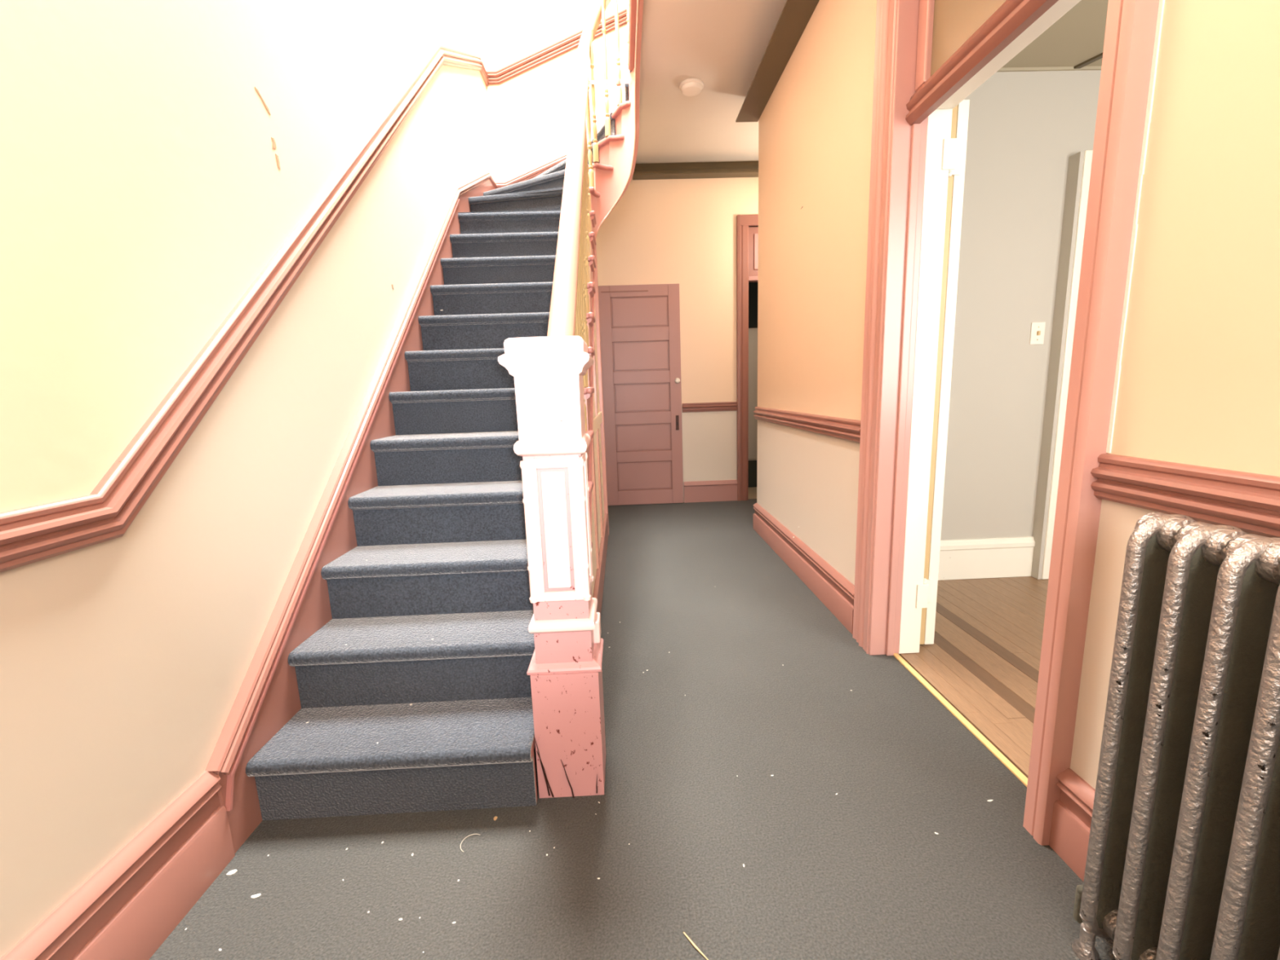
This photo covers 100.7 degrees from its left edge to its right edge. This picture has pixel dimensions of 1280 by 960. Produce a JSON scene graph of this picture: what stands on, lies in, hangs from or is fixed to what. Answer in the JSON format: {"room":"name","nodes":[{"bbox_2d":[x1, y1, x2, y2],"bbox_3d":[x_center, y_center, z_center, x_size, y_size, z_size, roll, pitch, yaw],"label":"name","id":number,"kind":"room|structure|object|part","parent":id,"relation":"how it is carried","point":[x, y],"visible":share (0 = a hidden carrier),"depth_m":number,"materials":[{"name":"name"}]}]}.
{"room":"stair hallway","nodes":[
{"label":"stair hallway","id":0,"kind":"room"},
{"bbox_2d":[0,0,493,957],"bbox_3d":[-1.228,-1.906,1.254,0.150,5.750,7.200,-2,10,-2],"label":"wall","id":1,"kind":"structure","parent":0,"point":[144,191],"depth_m":1.22,"materials":[{"name":"beige paint"}]},
{"bbox_2d":[0,770,235,959],"bbox_3d":[-0.982,1.093,-0.258,0.031,0.244,3.185,-2,10,-2],"label":"baseboard","id":2,"kind":"structure","parent":1,"relation":"attached to","point":[127,908],"depth_m":1.09,"materials":[{"name":"paint"}]},
{"bbox_2d":[0,44,488,572],"bbox_3d":[-1.117,-1.383,1.247,0.032,2.900,7.000,-2,10,-2],"label":"chair rail","id":3,"kind":"object","parent":1,"relation":"attached to","point":[29,535],"visible":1,"depth_m":1.27,"materials":[{"name":"paint"}]},
{"bbox_2d":[254,87,271,115],"bbox_3d":[-1.132,-1.136,1.592,0.002,0.048,0.061,-2,10,-2],"label":"scar","id":4,"kind":"object","parent":1,"relation":"attached to","point":[257,91],"visible":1,"depth_m":1.59,"materials":[{"name":"paint"}]},
{"bbox_2d":[271,137,276,148],"bbox_3d":[-1.130,-1.037,1.637,0.002,0.032,0.019,-2,10,-2],"label":"scar","id":5,"kind":"object","parent":1,"relation":"attached to","point":[273,139],"visible":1,"depth_m":1.64,"materials":[{"name":"paint"}]},
{"bbox_2d":[275,153,280,169],"bbox_3d":[-1.129,-0.991,1.653,0.002,0.041,0.014,-2,10,-2],"label":"scar","id":6,"kind":"object","parent":1,"relation":"attached to","point":[277,156],"visible":1,"depth_m":1.65,"materials":[{"name":"paint"}]},
{"bbox_2d":[480,0,629,182],"bbox_3d":[0.351,-3.369,4.551,3.595,4.100,0.085,-2,10,-2],"label":"wall","id":7,"kind":"structure","parent":0,"point":[530,113],"depth_m":4.47,"materials":[{"name":"white paint"}]},
{"bbox_2d":[486,8,627,84],"bbox_3d":[-0.032,-3.669,4.426,2.545,0.610,0.032,-2,10,-2],"label":"chair rail","id":8,"kind":"object","parent":7,"relation":"attached to","point":[571,42],"visible":0.5,"depth_m":4.42,"materials":[{"name":"paint"}]},
{"bbox_2d":[148,487,1115,959],"bbox_3d":[1.399,0.639,2.848,5.100,0.080,9.300,-2,10,-2],"label":"floor","id":9,"kind":"structure","parent":0,"point":[766,673],"depth_m":1.38,"materials":[{"name":"grey carpet"}]},
{"bbox_2d":[226,869,237,875],"bbox_3d":[-0.986,0.948,1.284,0.019,0.003,0.013,-2,10,0],"label":"chip","id":10,"kind":"object","parent":9,"relation":"on","point":[232,872],"visible":1,"depth_m":1.28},
{"bbox_2d":[251,893,261,897],"bbox_3d":[-0.884,0.957,1.220,0.021,0.002,0.009,-4,10,-13],"label":"chip","id":11,"kind":"object","parent":9,"relation":"on","point":[260,894],"visible":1,"depth_m":1.22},
{"bbox_2d":[204,0,643,853],"bbox_3d":[0.112,-1.065,2.780,2.545,3.385,4.330,-2,10,-2],"label":"staircase","id":12,"kind":"structure","parent":9,"relation":"on","point":[415,535],"depth_m":1.81,"materials":[{"name":"carpet"}]},
{"bbox_3d":[-1.140,-0.904,2.943,0.040,2.692,3.820,-2,10,-2],"label":"cap moulding","id":13,"kind":"part","parent":12,"relation":"part of","materials":[{"name":"paint"}]},
{"bbox_3d":[-0.004,-2.819,4.570,2.545,0.535,0.040,-2,10,-2],"label":"cap moulding","id":14,"kind":"part","parent":12,"relation":"part of","materials":[{"name":"paint"}]},
{"bbox_2d":[546,0,630,431],"bbox_3d":[-0.133,-1.541,2.223,0.400,3.780,3.312,-2,10,-2],"label":"stair railing","id":15,"kind":"object","parent":12,"relation":"on","point":[570,298],"visible":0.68,"depth_m":2.53,"materials":[{"name":"paint"}]},
{"bbox_3d":[-0.146,-1.948,2.153,0.398,2.954,3.312,-2,10,-2],"label":"handrail","id":16,"kind":"part","parent":15,"relation":"part of","materials":[{"name":"paint"}]},
{"bbox_3d":[-0.253,-0.423,2.749,0.020,2.005,2.335,-2,10,-2],"label":"rail","id":17,"kind":"part","parent":12,"relation":"part of","materials":[{"name":"pink paint"}]},
{"bbox_3d":[-0.269,-0.359,3.305,0.014,0.080,1.350,-2,10,-2],"label":"rail","id":18,"kind":"part","parent":12,"relation":"part of","materials":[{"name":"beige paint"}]},
{"bbox_3d":[-0.221,0.539,2.979,0.022,0.180,2.300,-2,10,-2],"label":"baseboard","id":19,"kind":"part","parent":12,"relation":"part of","materials":[{"name":"paint"}]},
{"bbox_3d":[-0.303,-0.655,3.963,0.049,2.200,0.070,-2,10,-2],"label":"corner post","id":20,"kind":"part","parent":12,"relation":"part of","materials":[{"name":"pink paint"}]},
{"bbox_2d":[460,833,480,852],"bbox_3d":[-0.437,0.918,1.349,0.029,0.002,0.058,3,11,28],"label":"thread","id":21,"kind":"object","parent":9,"relation":"on","point":[473,833],"visible":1,"depth_m":1.36,"materials":[{"name":"white fabric"}]},
{"bbox_2d":[497,336,606,798],"bbox_3d":[-0.215,0.255,1.466,0.218,1.256,0.207,-2,10,-2],"label":"newel post","id":22,"kind":"object","parent":9,"relation":"on","point":[565,670],"visible":1,"depth_m":1.39,"materials":[{"name":"paint"}]},
{"bbox_3d":[-0.233,-0.296,1.371,0.218,0.054,0.207,-2,10,-2],"label":"cap moulding","id":23,"kind":"part","parent":22,"relation":"part of","materials":[{"name":"white paint"}]},
{"bbox_3d":[-0.217,0.132,1.374,0.132,0.380,0.012,-2,10,-2],"label":"panel frame","id":24,"kind":"part","parent":22,"relation":"part of","materials":[{"name":"white paint"}]},
{"bbox_3d":[-0.217,0.131,1.375,0.060,0.310,0.009,-2,10,-2],"label":"panel","id":25,"kind":"part","parent":22,"relation":"part of","materials":[{"name":"white paint"}]},
{"bbox_3d":[-0.207,0.494,1.508,0.200,0.034,0.170,-2,10,-2],"label":"plinth moulding","id":26,"kind":"part","parent":22,"relation":"part of","materials":[{"name":"paint"}]},
{"bbox_3d":[-0.149,0.117,1.445,0.012,0.380,0.132,-2,10,-2],"label":"panel frame","id":27,"kind":"part","parent":22,"relation":"part of","materials":[{"name":"pink paint"}]},
{"bbox_3d":[-0.151,0.117,1.445,0.009,0.310,0.060,-2,10,-2],"label":"panel","id":28,"kind":"part","parent":22,"relation":"part of","materials":[{"name":"pink paint"}]},
{"bbox_2d":[683,932,708,959],"bbox_3d":[0.112,0.946,1.076,0.005,0.005,0.072,-10,12,-38],"label":"splinter","id":29,"kind":"object","parent":9,"relation":"on","point":[686,935],"visible":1,"depth_m":1.07,"materials":[{"name":"beige wood"}]},
{"bbox_2d":[748,328,757,487],"bbox_3d":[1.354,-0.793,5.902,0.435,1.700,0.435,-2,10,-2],"label":"door","id":30,"kind":"structure","parent":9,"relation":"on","point":[753,332],"depth_m":5.67,"materials":[{"name":"grey paint"}]},
{"bbox_2d":[893,653,1027,786],"bbox_3d":[1.070,0.794,1.774,0.022,0.008,0.863,-2,10,-2],"label":"threshold","id":31,"kind":"object","parent":9,"relation":"on","point":[974,731],"visible":0.56,"depth_m":1.73,"materials":[{"name":"gold metal"}]},
{"bbox_2d":[1071,511,1279,959],"bbox_3d":[0.920,0.561,0.571,0.138,0.884,0.960,-2,10,-2],"label":"radiator","id":32,"kind":"object","parent":9,"relation":"on","point":[1183,861],"visible":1,"depth_m":0.84,"materials":[{"name":"silver metal"}]},
{"bbox_2d":[584,177,758,502],"bbox_3d":[0.392,-1.328,5.013,3.445,3.220,0.120,-2,10,-2],"label":"wall","id":33,"kind":"structure","parent":0,"point":[682,232],"depth_m":4.84,"materials":[{"name":"beige paint"}]},
{"bbox_2d":[598,284,683,505],"bbox_3d":[0.019,-0.767,4.986,0.746,2.040,0.100,-2,10,-2],"label":"door","id":34,"kind":"structure","parent":33,"relation":"in","point":[640,324],"depth_m":4.99,"materials":[{"name":"paint"}]},
{"bbox_3d":[-0.010,-1.725,4.834,0.530,0.100,0.012,-2,10,-2],"label":"rail","id":35,"kind":"part","parent":34,"relation":"part of","materials":[{"name":"paint"}]},
{"bbox_3d":[-0.004,-1.541,4.870,0.502,0.247,0.004,-2,10,-2],"label":"panel","id":36,"kind":"part","parent":34,"relation":"part of","materials":[{"name":"paint"}]},
{"bbox_3d":[-0.004,-1.541,4.868,0.530,0.275,0.007,-2,10,-2],"label":"panel moulding","id":37,"kind":"part","parent":34,"relation":"part of","materials":[{"name":"paint"}]},
{"bbox_3d":[0.003,-1.346,4.899,0.530,0.120,0.012,-2,10,-2],"label":"rail","id":38,"kind":"part","parent":34,"relation":"part of","materials":[{"name":"paint"}]},
{"bbox_3d":[0.009,-1.152,4.937,0.502,0.247,0.004,-2,10,-2],"label":"panel","id":39,"kind":"part","parent":34,"relation":"part of","materials":[{"name":"paint"}]},
{"bbox_3d":[0.009,-1.152,4.936,0.530,0.275,0.007,-2,10,-2],"label":"panel moulding","id":40,"kind":"part","parent":34,"relation":"part of","materials":[{"name":"paint"}]},
{"bbox_3d":[0.016,-0.962,4.966,0.530,0.110,0.012,-2,10,-2],"label":"rail","id":41,"kind":"part","parent":34,"relation":"part of","materials":[{"name":"paint"}]},
{"bbox_3d":[0.022,-0.775,5.003,0.502,0.242,0.004,-2,10,-2],"label":"panel","id":42,"kind":"part","parent":34,"relation":"part of","materials":[{"name":"paint"}]},
{"bbox_3d":[0.022,-0.775,5.001,0.530,0.270,0.007,-2,10,-2],"label":"panel moulding","id":43,"kind":"part","parent":34,"relation":"part of","materials":[{"name":"paint"}]},
{"bbox_3d":[0.028,-0.588,5.031,0.530,0.110,0.012,-2,10,-2],"label":"rail","id":44,"kind":"part","parent":34,"relation":"part of","materials":[{"name":"paint"}]},
{"bbox_3d":[0.034,-0.405,5.067,0.502,0.234,0.004,-2,10,-2],"label":"panel","id":45,"kind":"part","parent":34,"relation":"part of","materials":[{"name":"paint"}]},
{"bbox_3d":[0.035,-0.405,5.065,0.530,0.262,0.007,-2,10,-2],"label":"panel moulding","id":46,"kind":"part","parent":34,"relation":"part of","materials":[{"name":"paint"}]},
{"bbox_3d":[0.041,-0.227,5.094,0.530,0.098,0.012,-2,10,-2],"label":"rail","id":47,"kind":"part","parent":34,"relation":"part of","materials":[{"name":"paint"}]},
{"bbox_3d":[0.047,-0.041,5.130,0.502,0.254,0.004,-2,10,-2],"label":"panel","id":48,"kind":"part","parent":34,"relation":"part of","materials":[{"name":"paint"}]},
{"bbox_3d":[0.047,-0.041,5.129,0.530,0.282,0.007,-2,10,-2],"label":"panel moulding","id":49,"kind":"part","parent":34,"relation":"part of","materials":[{"name":"paint"}]},
{"bbox_3d":[0.054,0.167,5.162,0.530,0.138,0.012,-2,10,-2],"label":"rail","id":50,"kind":"part","parent":34,"relation":"part of","materials":[{"name":"paint"}]},
{"bbox_3d":[0.348,-0.927,4.948,0.050,0.049,0.058,-2,10,-2],"label":"knob","id":51,"kind":"part","parent":34,"relation":"part of","materials":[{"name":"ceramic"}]},
{"bbox_3d":[0.355,-0.544,5.041,0.030,0.140,0.004,-2,10,-2],"label":"lock plate","id":52,"kind":"part","parent":34,"relation":"part of","materials":[{"name":"metal"}]},
{"bbox_2d":[632,160,758,180],"bbox_3d":[0.852,-2.750,4.666,1.835,0.130,0.112,-2,10,-2],"label":"crown molding","id":53,"kind":"structure","parent":33,"relation":"attached to","point":[713,169],"depth_m":4.67,"materials":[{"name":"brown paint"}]},
{"bbox_2d":[682,401,737,412],"bbox_3d":[0.665,-0.696,5.059,0.525,0.085,0.022,-2,10,-2],"label":"chair rail","id":54,"kind":"object","parent":33,"relation":"attached to","point":[726,406],"visible":1,"depth_m":5.05,"materials":[{"name":"paint"}]},
{"bbox_2d":[683,480,737,502],"bbox_3d":[0.692,0.110,5.196,0.525,0.206,0.028,-2,10,-2],"label":"baseboard","id":55,"kind":"structure","parent":33,"relation":"attached to","point":[717,490],"depth_m":5.19,"materials":[{"name":"paint"}]},
{"bbox_2d":[736,214,758,501],"bbox_3d":[1.366,-1.115,5.064,0.911,2.620,0.156,-2,10,-2],"label":"door frame","id":56,"kind":"structure","parent":33,"relation":"in","point":[747,237],"depth_m":4.93,"materials":[{"name":"paint"}]},
{"bbox_3d":[0.967,-1.090,4.994,0.108,2.620,0.036,-2,10,-2],"label":"casing","id":57,"kind":"part","parent":56,"relation":"part of","materials":[{"name":"paint"}]},
{"bbox_3d":[1.295,-2.350,4.789,0.815,0.090,0.034,-2,10,-2],"label":"head casing","id":58,"kind":"part","parent":56,"relation":"part of","materials":[{"name":"paint"}]},
{"bbox_3d":[1.349,-2.105,4.891,0.720,0.430,0.040,-2,10,-2],"label":"transom panel","id":59,"kind":"part","parent":56,"relation":"part of","materials":[{"name":"paint"}]},
{"bbox_3d":[1.342,-2.101,4.865,0.595,0.310,0.012,-2,10,-2],"label":"transom frame","id":60,"kind":"part","parent":56,"relation":"part of","materials":[{"name":"paint"}]},
{"bbox_2d":[635,0,786,164],"bbox_3d":[0.382,-2.263,1.191,3.200,0.130,7.090,-2,10,-2],"label":"ceiling","id":61,"kind":"structure","parent":0,"point":[722,44],"depth_m":3.35,"materials":[{"name":"paint"}]},
{"bbox_2d":[679,78,703,96],"bbox_3d":[0.339,-2.572,3.487,0.160,0.043,0.160,-2,10,-2],"label":"smoke detector","id":62,"kind":"object","parent":61,"relation":"attached to","point":[691,86],"visible":1,"depth_m":3.45,"materials":[{"name":"white plastic"}]},
{"bbox_3d":[0.339,-2.584,3.485,0.160,0.017,0.160,-2,10,-2],"label":"plate","id":63,"kind":"part","parent":62,"relation":"part of","materials":[{"name":"white plastic"}]},
{"bbox_2d":[748,282,758,328],"bbox_3d":[1.751,-1.507,7.160,2.000,2.750,0.100,-2,10,-2],"label":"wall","id":64,"kind":"structure","parent":0,"point":[753,286],"depth_m":6.96,"materials":[{"name":"black paint"}]},
{"bbox_2d":[756,0,1279,789],"bbox_3d":[1.046,-0.645,0.955,0.150,3.220,6.030,-2,10,-2],"label":"wall","id":65,"kind":"structure","parent":0,"point":[1199,381],"depth_m":1.05,"materials":[{"name":"beige paint"}]},
{"bbox_2d":[735,0,819,122],"bbox_3d":[0.846,-2.060,0.719,0.155,0.140,6.060,-2,10,-2],"label":"crown molding","id":66,"kind":"structure","parent":65,"relation":"attached to","point":[795,15],"depth_m":2.96,"materials":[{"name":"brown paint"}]},
{"bbox_2d":[752,502,854,634],"bbox_3d":[0.934,0.436,3.269,0.031,0.207,1.830,-2,10,-2],"label":"baseboard","id":67,"kind":"structure","parent":65,"relation":"attached to","point":[835,591],"depth_m":2.91,"materials":[{"name":"paint"}]},
{"bbox_2d":[753,406,860,443],"bbox_3d":[0.907,-0.354,3.132,0.032,0.095,1.830,-2,10,-2],"label":"chair rail","id":68,"kind":"object","parent":65,"relation":"attached to","point":[848,429],"visible":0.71,"depth_m":2.77,"materials":[{"name":"paint"}]},
{"bbox_2d":[915,99,969,644],"bbox_3d":[1.146,-0.384,2.391,0.118,2.092,0.756,-2,10,-2],"label":"door","id":69,"kind":"structure","parent":65,"relation":"in","point":[954,148],"depth_m":2.05,"materials":[{"name":"white paint"}]},
{"bbox_3d":[1.148,0.473,2.158,0.045,0.100,0.005,-2,10,-2],"label":"hinge plate","id":70,"kind":"part","parent":69,"relation":"part of","materials":[{"name":"white paint"}]},
{"bbox_3d":[1.200,0.462,2.210,0.043,0.100,0.005,-2,10,-2],"label":"hinge plate","id":71,"kind":"part","parent":69,"relation":"part of","materials":[{"name":"white paint"}]},
{"bbox_3d":[1.094,-1.152,1.876,0.045,0.100,0.005,-2,10,-2],"label":"hinge plate","id":72,"kind":"part","parent":69,"relation":"part of","materials":[{"name":"white paint"}]},
{"bbox_3d":[1.145,-1.163,1.928,0.043,0.100,0.005,-2,10,-2],"label":"hinge plate","id":73,"kind":"part","parent":69,"relation":"part of","materials":[{"name":"white paint"}]},
{"bbox_2d":[852,0,1164,845],"bbox_3d":[1.014,-0.642,1.587,0.224,2.900,1.130,-2,10,-2],"label":"door frame","id":74,"kind":"structure","parent":65,"relation":"attached to","point":[931,55],"depth_m":1.69,"materials":[{"name":"paint"}]},
{"bbox_3d":[0.917,-0.646,2.064,0.046,2.750,0.184,-2,10,-2],"label":"casing","id":75,"kind":"part","parent":74,"relation":"part of","materials":[{"name":"paint"}]},
{"bbox_3d":[0.979,-1.537,1.367,0.006,0.540,0.740,-2,10,-2],"label":"transom pane","id":76,"kind":"part","parent":74,"relation":"part of","materials":[{"name":"orange glass"}]},
{"bbox_3d":[0.948,-0.476,1.082,0.052,2.750,0.066,-2,10,-2],"label":"casing","id":77,"kind":"part","parent":74,"relation":"part of","materials":[{"name":"paint"}]},
{"bbox_2d":[1048,768,1095,881],"bbox_3d":[1.052,1.043,-0.249,0.031,0.207,3.085,-2,10,-2],"label":"baseboard","id":78,"kind":"structure","parent":65,"relation":"attached to","point":[1072,815],"depth_m":1.22,"materials":[{"name":"paint"}]},
{"bbox_2d":[1090,453,1279,537],"bbox_3d":[1.025,0.253,-0.388,0.032,0.095,3.082,-2,10,-2],"label":"chair rail","id":79,"kind":"object","parent":65,"relation":"attached to","point":[1248,502],"visible":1,"depth_m":0.93,"materials":[{"name":"paint"}]},
{"bbox_2d":[940,70,1101,540],"bbox_3d":[2.480,-0.786,2.862,2.830,2.750,0.120,-2,10,-2],"label":"wall","id":80,"kind":"structure","parent":0,"point":[1024,128],"depth_m":2.75,"materials":[{"name":"grey paint"}]},
{"bbox_2d":[937,536,1035,580],"bbox_3d":[1.669,0.452,2.975,1.120,0.228,0.024,-2,10,-2],"label":"baseboard","id":81,"kind":"structure","parent":80,"relation":"attached to","point":[1006,557],"depth_m":2.98,"materials":[{"name":"white paint"}]},
{"bbox_2d":[1029,322,1045,344],"bbox_3d":[2.089,-0.769,2.782,0.073,0.114,0.017,-2,10,-2],"label":"light switch","id":82,"kind":"object","parent":80,"relation":"attached to","point":[1037,329],"visible":1,"depth_m":2.78,"materials":[{"name":"white plastic"}]},
{"bbox_2d":[997,66,1102,71],"bbox_3d":[2.446,-2.010,2.585,2.820,0.014,0.012,-2,10,-2],"label":"trim","id":83,"kind":"structure","parent":80,"relation":"attached to","point":[1086,68],"depth_m":2.57,"materials":[{"name":"paint"}]},
{"bbox_2d":[1031,150,1093,579],"bbox_3d":[2.647,-0.547,2.810,0.938,2.187,0.075,-2,10,-2],"label":"door frame","id":84,"kind":"structure","parent":80,"relation":"in","point":[1079,167],"depth_m":2.76,"materials":[{"name":"grey paint"}]},
{"bbox_2d":[1073,53,1102,68],"bbox_3d":[2.317,-1.929,2.135,0.037,0.011,1.002,-6,11,-24],"label":"trim","id":85,"kind":"structure","parent":80,"relation":"attached to","point":[1100,56],"depth_m":2.52,"materials":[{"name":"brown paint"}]},
{"bbox_2d":[1002,0,1108,67],"bbox_3d":[2.505,-1.732,0.603,2.830,0.115,4.010,-2,10,-2],"label":"ceiling","id":86,"kind":"structure","parent":0,"point":[1077,37],"depth_m":2.37,"materials":[{"name":"paint"}]}
]}

